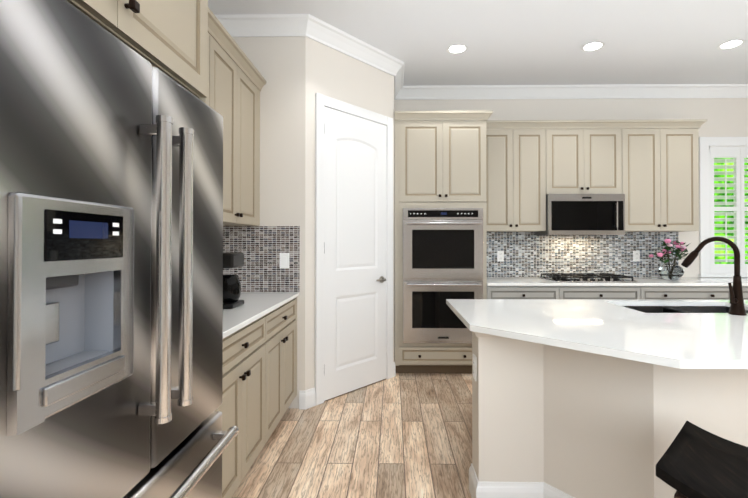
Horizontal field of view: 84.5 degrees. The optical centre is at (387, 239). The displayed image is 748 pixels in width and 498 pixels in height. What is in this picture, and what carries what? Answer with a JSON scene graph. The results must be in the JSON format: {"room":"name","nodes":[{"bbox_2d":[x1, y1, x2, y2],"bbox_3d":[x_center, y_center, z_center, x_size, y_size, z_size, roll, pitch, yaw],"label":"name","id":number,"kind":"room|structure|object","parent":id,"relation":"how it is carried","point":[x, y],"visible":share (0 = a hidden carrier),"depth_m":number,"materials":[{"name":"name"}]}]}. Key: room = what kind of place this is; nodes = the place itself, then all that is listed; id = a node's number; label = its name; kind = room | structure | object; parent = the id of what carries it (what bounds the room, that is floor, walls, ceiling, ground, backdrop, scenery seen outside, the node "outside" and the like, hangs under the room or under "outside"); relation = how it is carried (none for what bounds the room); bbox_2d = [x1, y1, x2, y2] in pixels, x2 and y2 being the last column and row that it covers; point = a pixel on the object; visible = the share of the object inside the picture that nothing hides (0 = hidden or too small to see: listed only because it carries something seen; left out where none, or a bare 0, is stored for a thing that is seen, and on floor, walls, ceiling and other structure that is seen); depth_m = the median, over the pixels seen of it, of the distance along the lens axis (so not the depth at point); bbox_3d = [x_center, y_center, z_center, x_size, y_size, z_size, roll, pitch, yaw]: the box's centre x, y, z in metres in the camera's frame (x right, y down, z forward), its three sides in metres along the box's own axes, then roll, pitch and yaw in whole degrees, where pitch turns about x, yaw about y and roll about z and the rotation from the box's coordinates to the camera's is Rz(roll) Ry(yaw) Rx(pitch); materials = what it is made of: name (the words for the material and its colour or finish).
{"room":"kitchen","nodes":[
{"label":"kitchen","id":0,"kind":"room"},
{"bbox_2d":[232,373,471,497],"bbox_3d":[2.099,1.349,1.060,7.360,0.060,7.610,0,0,1],"label":"floor","id":1,"kind":"structure","parent":0,"point":[403,435],"depth_m":2.64,"materials":[{"name":"brown wood"}]},
{"bbox_2d":[0,0,238,497],"bbox_3d":[-0.932,0.421,1.037,0.840,1.785,0.862,0,0,1],"label":"fridge","id":2,"kind":"object","parent":1,"relation":"on","point":[111,256],"visible":1,"depth_m":0.86,"materials":[{"name":"silver metal"}]},
{"bbox_2d":[215,316,266,497],"bbox_3d":[-1.046,0.884,2.065,0.638,0.886,0.753,0,0,1],"label":"base cabinet","id":3,"kind":"object","parent":1,"relation":"on","point":[259,382],"depth_m":2.08,"materials":[{"name":"beige paint"}]},
{"bbox_2d":[223,292,298,339],"bbox_3d":[-1.035,0.427,2.378,0.651,0.028,1.756,0,0,1],"label":"countertop","id":4,"kind":"structure","parent":3,"relation":"on","point":[256,305],"depth_m":2.46,"materials":[{"name":"white stone"}]},
{"bbox_2d":[223,253,243,308],"bbox_3d":[-1.016,0.250,2.529,0.228,0.330,0.200,0,0,1],"label":"coffee maker","id":5,"kind":"object","parent":4,"relation":"on","point":[231,290],"visible":0.38,"depth_m":2.47,"materials":[{"name":"black plastic"}]},
{"bbox_2d":[267,296,297,440],"bbox_3d":[-1.034,0.890,2.847,0.638,0.886,0.811,0,0,1],"label":"base cabinet","id":6,"kind":"object","parent":1,"relation":"on","point":[281,323],"depth_m":2.78,"materials":[{"name":"beige paint"}]},
{"bbox_2d":[394,110,492,372],"bbox_3d":[0.555,0.049,4.314,0.956,2.590,0.764,0,0,1],"label":"tall cabinet","id":7,"kind":"object","parent":1,"relation":"on","point":[440,230],"visible":1,"depth_m":4.03,"materials":[{"name":"beige paint"}]},
{"bbox_2d":[487,285,562,298],"bbox_3d":[1.335,0.902,4.349,0.704,0.886,0.658,0,0,1],"label":"base cabinet","id":8,"kind":"object","parent":1,"relation":"on","point":[493,291],"depth_m":4.03,"materials":[{"name":"grey paint"}]},
{"bbox_2d":[453,311,747,497],"bbox_3d":[1.649,0.885,2.206,2.443,0.886,1.208,0,0,1],"label":"kitchen island","id":9,"kind":"object","parent":1,"relation":"on","point":[587,398],"depth_m":1.84,"materials":[{"name":"beige paint"}]},
{"bbox_2d":[473,354,476,380],"bbox_3d":[0.444,0.652,2.095,0.009,0.120,0.075,0,0,1],"label":"outlet","id":10,"kind":"object","parent":9,"relation":"attached to","point":[474,367],"visible":1,"depth_m":2.08,"materials":[{"name":"white plastic"}]},
{"bbox_2d":[446,299,747,370],"bbox_3d":[0.922,0.426,2.116,1.045,0.030,1.468,0,0,1],"label":"island countertop","id":11,"kind":"structure","parent":9,"relation":"on","point":[519,334],"depth_m":1.89,"materials":[{"name":"white stone"}]},
{"bbox_2d":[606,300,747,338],"bbox_3d":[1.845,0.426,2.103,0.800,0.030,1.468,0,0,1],"label":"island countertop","id":12,"kind":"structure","parent":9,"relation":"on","point":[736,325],"depth_m":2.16,"materials":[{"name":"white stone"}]},
{"bbox_2d":[618,303,747,310],"bbox_3d":[1.851,0.536,2.521,0.816,0.208,0.466,0,0,1],"label":"sink","id":13,"kind":"object","parent":12,"relation":"in","point":[637,306],"depth_m":2.75,"materials":[{"name":"metal"}]},
{"bbox_2d":[681,237,746,315],"bbox_3d":[1.852,0.199,2.336,0.209,0.426,0.251,0,0,1],"label":"faucet","id":14,"kind":"object","parent":12,"relation":"on","point":[737,306],"visible":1,"depth_m":2.24,"materials":[{"name":"black metal"}]},
{"bbox_2d":[563,285,642,299],"bbox_3d":[2.082,0.902,4.338,0.790,0.886,0.658,0,0,1],"label":"base cabinet","id":15,"kind":"object","parent":1,"relation":"on","point":[606,292],"depth_m":4.02,"materials":[{"name":"grey paint"}]},
{"bbox_2d":[643,285,732,299],"bbox_3d":[2.927,0.902,4.326,0.900,0.886,0.658,0,0,1],"label":"base cabinet","id":16,"kind":"object","parent":1,"relation":"on","point":[682,288],"depth_m":4.00,"materials":[{"name":"grey paint"}]},
{"bbox_2d":[487,277,747,284],"bbox_3d":[3.155,0.443,4.316,4.344,0.028,0.678,0,0,1],"label":"countertop","id":17,"kind":"structure","parent":16,"relation":"on","point":[490,280],"depth_m":4.16,"materials":[{"name":"white stone"}]},
{"bbox_2d":[538,273,637,281],"bbox_3d":[2.081,0.403,4.318,0.800,0.052,0.520,0,0,1],"label":"cooktop","id":18,"kind":"object","parent":17,"relation":"in","point":[583,277],"visible":1,"depth_m":4.22,"materials":[{"name":"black metal"}]},
{"bbox_2d":[648,239,688,279],"bbox_3d":[2.996,0.214,4.368,0.378,0.430,0.288,0,0,1],"label":"flower vase","id":19,"kind":"object","parent":17,"relation":"on","point":[671,271],"visible":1,"depth_m":4.33,"materials":[{"name":"clear glass"}]},
{"bbox_2d":[656,421,747,497],"bbox_3d":[1.056,0.982,1.173,0.450,0.676,0.404,0,-1,-44],"label":"bar stool","id":20,"kind":"object","parent":1,"relation":"on","point":[694,461],"visible":1,"depth_m":1.22,"materials":[{"name":"black wood"}]},
{"bbox_2d":[742,285,747,299],"bbox_3d":[3.827,0.902,4.313,0.900,0.886,0.658,0,0,1],"label":"base cabinet","id":21,"kind":"object","parent":1,"relation":"on","point":[744,287],"depth_m":4.00,"materials":[{"name":"grey paint"}]},
{"bbox_2d":[208,0,747,85],"bbox_3d":[2.099,-1.801,1.085,7.360,0.100,7.610,0,0,1],"label":"ceiling","id":22,"kind":"structure","parent":0,"point":[524,42],"depth_m":3.52,"materials":[{"name":"white paint"}]},
{"bbox_2d":[446,44,467,53],"bbox_3d":[0.638,-1.728,3.741,0.196,0.003,0.196,0,0,1],"label":"recessed light","id":23,"kind":"object","parent":22,"relation":"in","point":[457,49],"visible":1,"depth_m":3.75,"materials":[{"name":"white"}]},
{"bbox_2d":[581,42,604,51],"bbox_3d":[1.847,-1.728,3.693,0.196,0.003,0.196,0,0,1],"label":"recessed light","id":24,"kind":"object","parent":22,"relation":"in","point":[591,46],"visible":1,"depth_m":3.69,"materials":[{"name":"white"}]},
{"bbox_2d":[717,39,745,49],"bbox_3d":[3.057,-1.729,3.656,0.196,0.003,0.196,0,0,1],"label":"recessed light","id":25,"kind":"object","parent":22,"relation":"in","point":[731,44],"visible":1,"depth_m":3.65,"materials":[{"name":"white"}]},
{"bbox_2d":[211,36,747,407],"bbox_3d":[2.098,-0.217,0.972,7.160,3.070,7.610,0,0,1],"label":"wall","id":26,"kind":"structure","parent":0,"point":[297,73],"depth_m":3.31,"materials":[{"name":"beige paint"}]},
{"bbox_2d":[67,0,207,104],"bbox_3d":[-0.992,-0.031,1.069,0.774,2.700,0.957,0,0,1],"label":"upper cabinet","id":27,"kind":"object","parent":26,"relation":"attached to","point":[169,38],"visible":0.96,"depth_m":1.23,"materials":[{"name":"beige paint"}]},
{"bbox_2d":[207,27,214,109],"bbox_3d":[-1.198,-0.650,1.941,0.338,1.070,0.860,0,0,1],"label":"upper cabinet","id":28,"kind":"object","parent":26,"relation":"attached to","point":[211,41],"depth_m":2.39,"materials":[{"name":"beige paint"}]},
{"bbox_2d":[215,39,262,225],"bbox_3d":[-1.185,-0.643,2.818,0.338,1.070,0.896,0,0,1],"label":"upper cabinet","id":29,"kind":"object","parent":26,"relation":"attached to","point":[233,98],"depth_m":2.81,"materials":[{"name":"beige paint"}]},
{"bbox_2d":[223,226,299,291],"bbox_3d":[-1.019,0.158,3.254,0.656,0.521,0.008,0,0,1],"label":"tile backsplash","id":30,"kind":"structure","parent":26,"relation":"attached to","point":[261,248],"depth_m":3.25,"materials":[{"name":"tile"}]},
{"bbox_2d":[280,253,288,267],"bbox_3d":[-0.809,0.169,3.242,0.075,0.120,0.009,0,0,1],"label":"light switch","id":31,"kind":"object","parent":30,"relation":"attached to","point":[284,260],"visible":1,"depth_m":3.24,"materials":[{"name":"white plastic"}]},
{"bbox_2d":[299,362,395,408],"bbox_3d":[-0.303,1.268,3.631,0.760,0.142,0.817,0,0,1],"label":"baseboard","id":32,"kind":"structure","parent":26,"relation":"attached to","point":[307,399],"depth_m":3.25,"materials":[{"name":"white wood"}]},
{"bbox_2d":[315,93,392,405],"bbox_3d":[-0.262,0.080,3.660,0.629,2.519,0.710,0,0,1],"label":"pantry door","id":33,"kind":"structure","parent":26,"relation":"in","point":[353,249],"depth_m":3.61,"materials":[{"name":"white wood"}]},
{"bbox_2d":[215,14,747,99],"bbox_3d":[2.140,-1.666,3.906,6.956,0.124,1.560,0,0,1],"label":"crown molding","id":34,"kind":"structure","parent":26,"relation":"attached to","point":[291,25],"depth_m":4.59,"materials":[{"name":"white wood"}]},
{"bbox_2d":[486,120,549,231],"bbox_3d":[1.333,-0.663,4.516,0.693,1.156,0.348,0,0,1],"label":"upper cabinet","id":35,"kind":"object","parent":26,"relation":"attached to","point":[517,157],"depth_m":4.34,"materials":[{"name":"beige paint"}]},
{"bbox_2d":[487,232,677,276],"bbox_3d":[2.140,0.174,4.668,2.303,0.512,0.008,0,0,1],"label":"tile backsplash","id":36,"kind":"structure","parent":26,"relation":"attached to","point":[529,254],"depth_m":4.66,"materials":[{"name":"tile"}]},
{"bbox_2d":[497,251,503,260],"bbox_3d":[1.288,0.192,4.671,0.075,0.120,0.009,0,0,1],"label":"electrical outlet","id":37,"kind":"object","parent":36,"relation":"attached to","point":[500,255],"visible":1,"depth_m":4.67,"materials":[{"name":"white plastic"}]},
{"bbox_2d":[633,251,639,260],"bbox_3d":[2.818,0.192,4.649,0.075,0.120,0.009,0,0,1],"label":"electrical outlet","id":38,"kind":"object","parent":36,"relation":"attached to","point":[636,255],"visible":1,"depth_m":4.65,"materials":[{"name":"white plastic"}]},
{"bbox_2d":[546,120,625,194],"bbox_3d":[2.076,-0.858,4.507,0.795,0.767,0.348,0,0,1],"label":"upper cabinet","id":39,"kind":"object","parent":26,"relation":"attached to","point":[587,156],"depth_m":4.33,"materials":[{"name":"beige paint"}]},
{"bbox_2d":[535,194,624,234],"bbox_3d":[2.076,-0.257,4.443,0.791,0.425,0.447,0,0,1],"label":"microwave","id":40,"kind":"object","parent":39,"relation":"attached to","point":[585,214],"visible":1,"depth_m":4.27,"materials":[{"name":"silver metal"}]},
{"bbox_2d":[625,119,701,231],"bbox_3d":[2.874,-0.663,4.494,0.800,1.156,0.348,0,0,1],"label":"upper cabinet","id":41,"kind":"object","parent":26,"relation":"attached to","point":[649,169],"depth_m":4.32,"materials":[{"name":"beige paint"}]},
{"bbox_2d":[698,137,747,276],"bbox_3d":[4.341,-0.363,4.648,1.660,1.580,0.108,0,0,1],"label":"window shutters","id":42,"kind":"object","parent":26,"relation":"attached to","point":[712,148],"visible":0.94,"depth_m":4.66,"materials":[{"name":"white wood"}]},
{"label":"outside","id":43,"kind":"structure","parent":0,"visible":0},
{"bbox_2d":[714,158,747,263],"bbox_3d":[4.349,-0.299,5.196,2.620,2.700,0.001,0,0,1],"label":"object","id":44,"kind":"structure","parent":43,"point":[723,222],"depth_m":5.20,"materials":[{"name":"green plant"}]}
]}

